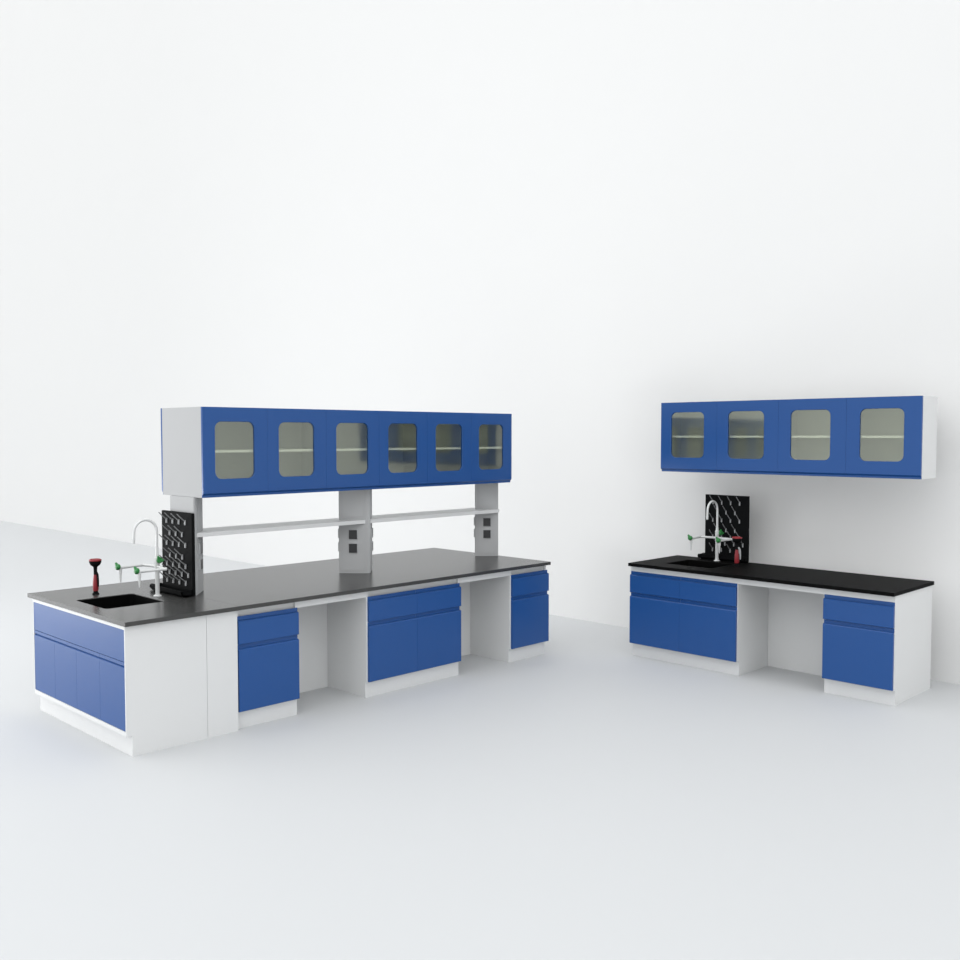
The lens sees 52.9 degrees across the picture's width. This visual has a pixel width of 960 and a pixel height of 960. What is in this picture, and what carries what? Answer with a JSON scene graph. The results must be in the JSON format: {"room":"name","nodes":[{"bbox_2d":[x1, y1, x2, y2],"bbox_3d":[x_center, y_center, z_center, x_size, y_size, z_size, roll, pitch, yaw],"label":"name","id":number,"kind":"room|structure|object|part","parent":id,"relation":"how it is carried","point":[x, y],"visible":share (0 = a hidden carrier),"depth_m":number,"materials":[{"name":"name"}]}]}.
{"room":"laboratory","nodes":[
{"label":"laboratory","id":0,"kind":"room"},
{"bbox_2d":[0,0,959,683],"bbox_3d":[-5.953,-7.309,17.132,51.000,17.000,0.200,3,4,45],"label":"wall","id":1,"kind":"structure","parent":0,"point":[573,220],"depth_m":11.05,"materials":[{"name":"white paint"}]},
{"bbox_2d":[661,400,778,474],"bbox_3d":[2.299,-0.387,8.726,1.165,0.632,0.605,3,4,45],"label":"upper cabinet","id":2,"kind":"object","parent":1,"relation":"attached to","point":[734,437],"visible":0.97,"depth_m":8.59,"materials":[{"name":"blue metal"}]},
{"bbox_3d":[1.886,-0.387,8.723,0.582,0.632,0.020,3,4,45],"label":"door","id":3,"kind":"part","parent":2,"relation":"part of","materials":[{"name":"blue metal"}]},
{"bbox_2d":[672,436,763,437],"bbox_3d":[2.204,-0.388,8.629,1.128,0.018,0.269,3,4,45],"label":"shelf","id":4,"kind":"object","parent":2,"relation":"attached to","point":[672,436],"depth_m":8.50,"materials":[{"name":"white metal"}]},
{"bbox_3d":[2.301,-0.368,8.313,0.582,0.632,0.020,3,4,45],"label":"door","id":5,"kind":"part","parent":2,"relation":"part of","materials":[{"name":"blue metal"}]},
{"bbox_2d":[778,396,936,478],"bbox_3d":[3.129,-0.349,7.907,1.165,0.632,0.605,3,4,45],"label":"upper cabinet","id":6,"kind":"object","parent":1,"relation":"attached to","point":[895,437],"visible":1,"depth_m":7.73,"materials":[{"name":"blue metal"}]},
{"bbox_3d":[2.716,-0.349,7.904,0.582,0.632,0.020,3,4,45],"label":"door","id":7,"kind":"part","parent":6,"relation":"part of","materials":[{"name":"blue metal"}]},
{"bbox_2d":[791,436,903,437],"bbox_3d":[3.034,-0.350,7.810,1.128,0.018,0.269,3,4,45],"label":"shelf","id":8,"kind":"object","parent":6,"relation":"attached to","point":[791,436],"depth_m":7.68,"materials":[{"name":"white metal"}]},
{"bbox_3d":[3.131,-0.330,7.494,0.582,0.632,0.020,3,4,45],"label":"door","id":9,"kind":"part","parent":6,"relation":"part of","materials":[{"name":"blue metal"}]},
{"bbox_2d":[0,521,959,959],"bbox_3d":[-11.973,1.564,11.443,51.000,0.200,17.332,3,4,45],"label":"floor","id":10,"kind":"structure","parent":0,"point":[586,797],"depth_m":5.02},
{"bbox_2d":[33,599,207,756],"bbox_3d":[-2.504,1.275,6.647,1.459,0.822,0.553,3,4,45],"label":"base cabinet","id":11,"kind":"object","parent":10,"relation":"on","point":[137,690],"visible":0.94,"depth_m":6.21,"materials":[{"name":"white metal"}]},
{"bbox_3d":[-3.075,1.300,6.838,0.358,0.432,0.016,3,4,45],"label":"door","id":12,"kind":"part","parent":11,"relation":"part of","materials":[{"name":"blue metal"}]},
{"bbox_3d":[-2.820,1.312,6.585,0.358,0.432,0.016,3,4,45],"label":"door","id":13,"kind":"part","parent":11,"relation":"part of","materials":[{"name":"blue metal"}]},
{"bbox_3d":[-2.564,1.323,6.333,0.358,0.432,0.016,3,4,45],"label":"door","id":14,"kind":"part","parent":11,"relation":"part of","materials":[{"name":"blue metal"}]},
{"bbox_3d":[-2.308,1.335,6.080,0.358,0.432,0.016,3,4,45],"label":"door","id":15,"kind":"part","parent":11,"relation":"part of","materials":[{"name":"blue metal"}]},
{"bbox_2d":[27,581,239,626],"bbox_3d":[-2.441,0.846,6.719,1.558,0.028,0.794,3,4,45],"label":"countertop","id":16,"kind":"structure","parent":11,"relation":"on","point":[173,607],"depth_m":6.48,"materials":[{"name":"black stone"}]},
{"bbox_2d":[89,558,101,594],"bbox_3d":[-2.764,0.695,6.938,0.087,0.254,0.087,3,4,45],"label":"eyewash spray","id":17,"kind":"object","parent":16,"relation":"on","point":[95,562],"visible":1,"depth_m":6.92,"materials":[{"name":"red plastic"}]},
{"bbox_3d":[-2.745,0.709,6.924,0.030,0.110,0.015,1,3,24],"label":"squeeze lever","id":18,"kind":"part","parent":17,"relation":"part of","materials":[{"name":"black plastic"}]},
{"bbox_2d":[79,594,162,608],"bbox_3d":[-2.486,0.962,6.673,0.482,0.245,0.411,3,4,45],"label":"sink","id":19,"kind":"object","parent":16,"relation":"in","point":[130,599],"visible":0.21,"depth_m":6.87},
{"bbox_2d":[115,519,166,596],"bbox_3d":[-2.368,0.550,6.775,0.341,0.558,0.271,3,4,45],"label":"faucet","id":20,"kind":"object","parent":16,"relation":"on","point":[157,560],"visible":1,"depth_m":6.82,"materials":[{"name":"white metal"}]},
{"bbox_3d":[-2.551,0.608,6.795,0.049,0.056,0.039,3,4,45],"label":"lever handle","id":21,"kind":"part","parent":20,"relation":"part of","materials":[{"name":"green plastic"}]},
{"bbox_3d":[-2.478,0.615,6.883,0.024,0.025,0.197,2,3,41],"label":"outlet arm","id":22,"kind":"part","parent":20,"relation":"part of","materials":[{"name":"white metal"}]},
{"bbox_3d":[-2.346,0.617,6.593,0.049,0.056,0.039,3,4,45],"label":"lever handle","id":23,"kind":"part","parent":20,"relation":"part of","materials":[{"name":"green plastic"}]},
{"bbox_3d":[-2.263,0.624,6.671,0.197,0.025,0.024,-2,4,-41],"label":"outlet arm","id":24,"kind":"part","parent":20,"relation":"part of","materials":[{"name":"white metal"}]},
{"bbox_3d":[-2.263,0.562,6.827,0.038,0.056,0.049,3,4,45],"label":"lever handle","id":25,"kind":"part","parent":20,"relation":"part of","materials":[{"name":"green plastic"}]},
{"bbox_2d":[150,510,195,597],"bbox_3d":[-2.240,0.524,6.982,0.512,0.590,0.112,3,4,45],"label":"drying rack","id":26,"kind":"object","parent":16,"relation":"on","point":[178,528],"visible":0.98,"depth_m":6.94,"materials":[{"name":"black plastic"}]},
{"bbox_2d":[206,611,237,737],"bbox_3d":[-2.233,1.262,6.931,1.473,0.821,0.227,3,4,45],"label":"filler panel","id":27,"kind":"object","parent":10,"relation":"on","point":[221,628],"visible":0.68,"depth_m":6.41,"materials":[{"name":"white metal"}]},
{"bbox_2d":[237,602,299,728],"bbox_3d":[-1.979,1.250,7.188,1.473,0.821,0.494,3,4,45],"label":"base cabinet","id":28,"kind":"object","parent":10,"relation":"on","point":[267,638],"visible":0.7,"depth_m":6.67,"materials":[{"name":"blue metal"}]},
{"bbox_3d":[-1.459,1.007,6.668,0.020,0.190,0.485,3,4,45],"label":"drawer","id":29,"kind":"part","parent":28,"relation":"part of","materials":[{"name":"blue metal"}]},
{"bbox_3d":[-1.459,1.334,6.684,0.020,0.456,0.485,3,4,45],"label":"door","id":30,"kind":"part","parent":28,"relation":"part of","materials":[{"name":"blue metal"}]},
{"bbox_2d":[297,592,365,692],"bbox_3d":[-1.258,1.246,7.258,0.505,0.822,0.619,3,4,45],"label":"panel","id":31,"kind":"object","parent":10,"relation":"on","point":[313,640],"visible":0.32,"depth_m":7.53,"materials":[{"name":"white metal"}]},
{"bbox_3d":[-1.431,1.239,7.429,0.018,0.821,0.617,3,4,45],"label":"panel","id":32,"kind":"part","parent":31,"relation":"part of","materials":[{"name":"white metal"}]},
{"bbox_2d":[327,578,460,697],"bbox_3d":[-1.024,1.205,8.153,1.473,0.821,0.983,3,4,45],"label":"base cabinet","id":33,"kind":"object","parent":10,"relation":"on","point":[391,639],"visible":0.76,"depth_m":7.55,"materials":[{"name":"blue metal"}]},
{"bbox_2d":[133,548,550,609],"bbox_3d":[-1.037,0.780,8.138,1.558,0.028,3.198,3,4,45],"label":"countertop","id":34,"kind":"structure","parent":33,"relation":"on","point":[250,588],"depth_m":7.81,"materials":[{"name":"black stone"}]},
{"bbox_2d":[170,495,203,594],"bbox_3d":[-2.099,0.466,7.048,0.348,0.700,0.164,3,4,45],"label":"column","id":35,"kind":"structure","parent":34,"relation":"on","point":[177,503],"depth_m":6.96,"materials":[{"name":"grey metal"}]},
{"bbox_3d":[-2.029,0.239,6.982,0.004,0.220,0.176,0,3,-4],"label":"plate","id":36,"kind":"part","parent":35,"relation":"part of","materials":[{"name":"grey metal"}]},
{"bbox_3d":[-2.029,0.605,6.999,0.004,0.383,0.176,0,3,-4],"label":"plate","id":37,"kind":"part","parent":35,"relation":"part of","materials":[{"name":"grey metal"}]},
{"bbox_2d":[199,558,202,569],"bbox_3d":[-2.022,0.610,7.000,0.010,0.082,0.074,0,3,-4],"label":"socket","id":38,"kind":"object","parent":35,"relation":"attached to","point":[200,559],"depth_m":6.98,"materials":[{"name":"grey plastic"}]},
{"bbox_2d":[199,542,202,554],"bbox_3d":[-2.023,0.497,6.995,0.060,0.082,0.055,3,4,45],"label":"socket","id":39,"kind":"object","parent":35,"relation":"attached to","point":[200,543],"depth_m":6.98,"materials":[{"name":"grey plastic"}]},
{"bbox_2d":[161,407,326,497],"bbox_3d":[-1.785,-0.220,7.350,0.606,0.641,1.060,3,4,45],"label":"upper cabinet","id":40,"kind":"object","parent":35,"relation":"on","point":[207,452],"visible":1,"depth_m":7.15,"materials":[{"name":"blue metal"}]},
{"bbox_3d":[-2.180,-0.221,7.367,0.020,0.641,0.530,3,4,45],"label":"door","id":41,"kind":"part","parent":40,"relation":"part of","materials":[{"name":"blue metal"}]},
{"bbox_3d":[-1.763,-0.202,6.956,0.020,0.641,0.530,3,4,45],"label":"door","id":42,"kind":"part","parent":40,"relation":"part of","materials":[{"name":"blue metal"}]},
{"bbox_2d":[215,449,312,452],"bbox_3d":[-1.687,-0.221,7.253,0.265,0.018,1.023,3,4,45],"label":"shelf","id":43,"kind":"object","parent":40,"relation":"attached to","point":[216,450],"depth_m":7.23,"materials":[{"name":"white metal"}]},
{"bbox_3d":[-1.390,-0.219,7.333,0.020,0.641,0.530,3,4,45],"label":"door","id":44,"kind":"part","parent":40,"relation":"part of","materials":[{"name":"blue metal"}]},
{"bbox_2d":[197,518,364,536],"bbox_3d":[-1.598,0.365,7.545,0.316,0.030,1.529,3,4,45],"label":"shelf","id":45,"kind":"object","parent":35,"relation":"attached to","point":[266,527],"visible":0.8,"depth_m":7.46,"materials":[{"name":"white metal"}]},
{"bbox_2d":[338,489,372,572],"bbox_3d":[-1.045,0.417,8.114,0.289,0.700,0.294,0,3,-3],"label":"column","id":46,"kind":"structure","parent":34,"relation":"on","point":[355,544],"depth_m":7.98,"materials":[{"name":"grey metal"}]},
{"bbox_3d":[-1.049,0.193,7.973,0.180,0.220,0.004,0,3,2],"label":"plate","id":47,"kind":"part","parent":46,"relation":"part of","materials":[{"name":"grey metal"}]},
{"bbox_3d":[-1.049,0.559,7.990,0.180,0.383,0.004,0,3,2],"label":"plate","id":48,"kind":"part","parent":46,"relation":"part of","materials":[{"name":"grey metal"}]},
{"bbox_2d":[349,543,357,552],"bbox_3d":[-1.050,0.564,7.983,0.074,0.082,0.010,0,3,2],"label":"socket","id":49,"kind":"object","parent":46,"relation":"attached to","point":[353,547],"depth_m":7.98,"materials":[{"name":"grey plastic"}]},
{"bbox_2d":[349,530,357,538],"bbox_3d":[-1.050,0.451,7.979,0.060,0.082,0.056,3,4,45],"label":"socket","id":50,"kind":"object","parent":46,"relation":"attached to","point":[353,534],"depth_m":7.97,"materials":[{"name":"grey plastic"}]},
{"bbox_3d":[-0.914,0.187,8.110,0.004,0.220,0.180,0,3,-3],"label":"plate","id":51,"kind":"part","parent":46,"relation":"part of","materials":[{"name":"grey metal"}]},
{"bbox_3d":[-0.914,0.553,8.126,0.004,0.383,0.180,0,3,-3],"label":"plate","id":52,"kind":"part","parent":46,"relation":"part of","materials":[{"name":"grey metal"}]},
{"bbox_2d":[325,410,426,491],"bbox_3d":[-1.039,-0.255,8.104,0.606,0.641,1.060,3,4,45],"label":"upper cabinet","id":53,"kind":"object","parent":46,"relation":"on","point":[366,449],"visible":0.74,"depth_m":7.99,"materials":[{"name":"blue metal"}]},
{"bbox_3d":[-1.017,-0.237,7.710,0.020,0.641,0.530,3,4,45],"label":"door","id":54,"kind":"part","parent":53,"relation":"part of","materials":[{"name":"blue metal"}]},
{"bbox_2d":[336,447,415,450],"bbox_3d":[-0.940,-0.256,8.007,0.265,0.018,1.023,3,4,45],"label":"shelf","id":55,"kind":"object","parent":53,"relation":"attached to","point":[337,448],"depth_m":7.92,"materials":[{"name":"white metal"}]},
{"bbox_3d":[-0.644,-0.254,8.087,0.020,0.641,0.530,3,4,45],"label":"door","id":56,"kind":"part","parent":53,"relation":"part of","materials":[{"name":"blue metal"}]},
{"bbox_2d":[370,508,498,522],"bbox_3d":[-0.476,0.312,8.680,0.316,0.030,1.556,3,4,45],"label":"shelf","id":57,"kind":"object","parent":46,"relation":"attached to","point":[465,511],"visible":0.8,"depth_m":8.62,"materials":[{"name":"white metal"}]},
{"bbox_2d":[474,483,497,555],"bbox_3d":[0.013,0.367,9.183,0.295,0.700,0.159,3,4,45],"label":"column","id":58,"kind":"structure","parent":34,"relation":"on","point":[486,495],"depth_m":9.13,"materials":[{"name":"grey metal"}]},
{"bbox_2d":[426,412,511,486],"bbox_3d":[-0.293,-0.290,8.859,0.606,0.641,1.060,3,4,45],"label":"upper cabinet","id":59,"kind":"object","parent":58,"relation":"on","point":[463,448],"visible":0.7,"depth_m":8.78,"materials":[{"name":"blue metal"}]},
{"bbox_3d":[-0.271,-0.272,8.465,0.020,0.641,0.530,3,4,45],"label":"door","id":60,"kind":"part","parent":59,"relation":"part of","materials":[{"name":"blue metal"}]},
{"bbox_2d":[436,446,501,449],"bbox_3d":[-0.194,-0.291,8.761,0.265,0.018,1.023,3,4,45],"label":"shelf","id":61,"kind":"object","parent":59,"relation":"attached to","point":[437,447],"depth_m":8.77,"materials":[{"name":"white metal"}]},
{"bbox_3d":[0.102,-0.289,8.842,0.020,0.641,0.530,3,4,45],"label":"door","id":62,"kind":"part","parent":59,"relation":"part of","materials":[{"name":"blue metal"}]},
{"bbox_2d":[483,530,490,537],"bbox_3d":[0.066,0.511,9.121,0.068,0.074,0.002,0,3,-3],"label":"socket","id":63,"kind":"object","parent":58,"relation":"attached to","point":[486,533],"depth_m":9.12,"materials":[{"name":"grey plastic"}]},
{"bbox_2d":[483,518,490,525],"bbox_3d":[0.066,0.398,9.116,0.068,0.074,0.002,0,3,-3],"label":"socket","id":64,"kind":"object","parent":58,"relation":"attached to","point":[486,521],"depth_m":9.11,"materials":[{"name":"grey plastic"}]},
{"bbox_3d":[0.065,0.140,9.117,0.165,0.220,0.004,0,3,-3],"label":"plate","id":65,"kind":"part","parent":58,"relation":"part of","materials":[{"name":"grey metal"}]},
{"bbox_3d":[0.065,0.506,9.134,0.165,0.383,0.004,0,3,-3],"label":"plate","id":66,"kind":"part","parent":58,"relation":"part of","materials":[{"name":"grey metal"}]},
{"bbox_3d":[-0.674,0.971,7.463,0.020,0.190,0.484,3,4,45],"label":"drawer","id":67,"kind":"part","parent":33,"relation":"part of","materials":[{"name":"blue metal"}]},
{"bbox_3d":[-0.674,1.297,7.478,0.020,0.456,0.484,3,4,45],"label":"door","id":68,"kind":"part","parent":33,"relation":"part of","materials":[{"name":"blue metal"}]},
{"bbox_3d":[-0.333,0.955,7.808,0.020,0.190,0.484,3,4,45],"label":"drawer","id":69,"kind":"part","parent":33,"relation":"part of","materials":[{"name":"blue metal"}]},
{"bbox_3d":[-0.333,1.281,7.823,0.020,0.456,0.484,3,4,45],"label":"door","id":70,"kind":"part","parent":33,"relation":"part of","materials":[{"name":"blue metal"}]},
{"bbox_2d":[460,571,509,655],"bbox_3d":[-0.134,1.194,8.394,0.505,0.822,0.609,3,4,45],"label":"panel","id":71,"kind":"object","parent":10,"relation":"on","point":[464,582],"visible":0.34,"depth_m":8.72,"materials":[{"name":"white metal"}]},
{"bbox_3d":[-0.308,1.186,8.565,0.018,0.821,0.607,3,4,45],"label":"panel","id":72,"kind":"part","parent":71,"relation":"part of","materials":[{"name":"white metal"}]},
{"bbox_2d":[470,566,548,662],"bbox_3d":[-0.074,1.161,9.114,1.473,0.821,0.500,3,4,45],"label":"base cabinet","id":73,"kind":"object","parent":10,"relation":"on","point":[509,615],"visible":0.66,"depth_m":8.60,"materials":[{"name":"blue metal"}]},
{"bbox_3d":[0.448,0.918,8.597,0.020,0.190,0.486,3,4,45],"label":"drawer","id":74,"kind":"part","parent":73,"relation":"part of","materials":[{"name":"blue metal"}]},
{"bbox_3d":[0.448,1.245,8.612,0.020,0.456,0.486,3,4,45],"label":"door","id":75,"kind":"part","parent":73,"relation":"part of","materials":[{"name":"blue metal"}]},
{"bbox_2d":[629,566,768,675],"bbox_3d":[1.991,1.185,8.589,1.074,0.821,0.752,3,4,45],"label":"base cabinet","id":76,"kind":"object","parent":10,"relation":"on","point":[714,623],"visible":0.86,"depth_m":8.24,"materials":[{"name":"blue metal"}]},
{"bbox_3d":[1.540,1.249,8.523,0.520,0.456,0.020,3,4,45],"label":"door","id":77,"kind":"part","parent":76,"relation":"part of","materials":[{"name":"blue metal"}]},
{"bbox_3d":[1.540,0.922,8.508,0.520,0.190,0.020,3,4,45],"label":"drawer","id":78,"kind":"part","parent":76,"relation":"part of","materials":[{"name":"blue metal"}]},
{"bbox_3d":[1.919,0.939,8.134,0.543,0.190,0.020,3,4,45],"label":"drawer","id":79,"kind":"part","parent":76,"relation":"part of","materials":[{"name":"blue metal"}]},
{"bbox_3d":[1.919,1.266,8.149,0.543,0.456,0.020,3,4,45],"label":"door","id":80,"kind":"part","parent":76,"relation":"part of","materials":[{"name":"blue metal"}]},
{"bbox_2d":[628,555,933,596],"bbox_3d":[2.442,0.782,8.103,2.352,0.028,0.794,3,4,45],"label":"countertop","id":81,"kind":"structure","parent":76,"relation":"on","point":[815,578],"depth_m":7.87,"materials":[{"name":"black stone"}]},
{"bbox_2d":[668,560,730,567],"bbox_3d":[1.954,0.873,8.593,0.462,0.245,0.376,3,4,45],"label":"sink","id":82,"kind":"object","parent":81,"relation":"in","point":[687,562],"visible":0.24,"depth_m":8.77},
{"bbox_2d":[688,500,732,560],"bbox_3d":[2.081,0.461,8.695,0.341,0.558,0.271,3,4,45],"label":"faucet","id":83,"kind":"object","parent":81,"relation":"on","point":[718,540],"visible":1,"depth_m":8.74,"materials":[{"name":"white metal"}]},
{"bbox_2d":[698,494,749,562],"bbox_3d":[2.218,0.437,8.804,0.479,0.596,0.086,3,4,45],"label":"drying rack","id":84,"kind":"object","parent":81,"relation":"on","point":[733,515],"visible":0.75,"depth_m":8.79,"materials":[{"name":"black plastic"}]},
{"bbox_2d":[732,536,741,565],"bbox_3d":[2.248,0.625,8.448,0.087,0.254,0.087,3,4,45],"label":"eyewash spray","id":85,"kind":"object","parent":81,"relation":"on","point":[736,540],"visible":1,"depth_m":8.43,"materials":[{"name":"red plastic"}]},
{"bbox_2d":[738,579,823,675],"bbox_3d":[2.572,1.217,7.891,0.735,0.822,0.533,3,4,45],"label":"panel","id":86,"kind":"object","parent":10,"relation":"on","point":[795,613],"visible":0.43,"depth_m":8.13,"materials":[{"name":"white metal"}]},
{"bbox_3d":[2.753,1.209,8.074,0.733,0.821,0.018,3,4,45],"label":"panel","id":87,"kind":"part","parent":86,"relation":"part of","materials":[{"name":"white metal"}]},
{"bbox_2d":[822,586,931,705],"bbox_3d":[3.088,1.235,7.506,0.541,0.821,0.752,3,4,45],"label":"base cabinet","id":88,"kind":"object","parent":10,"relation":"on","point":[876,648],"visible":0.91,"depth_m":7.26,"materials":[{"name":"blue metal"}]},
{"bbox_3d":[2.833,1.308,7.248,0.536,0.456,0.020,3,4,45],"label":"door","id":89,"kind":"part","parent":88,"relation":"part of","materials":[{"name":"blue metal"}]},
{"bbox_3d":[2.833,0.981,7.232,0.536,0.190,0.020,3,4,45],"label":"drawer","id":90,"kind":"part","parent":88,"relation":"part of","materials":[{"name":"blue metal"}]}
]}

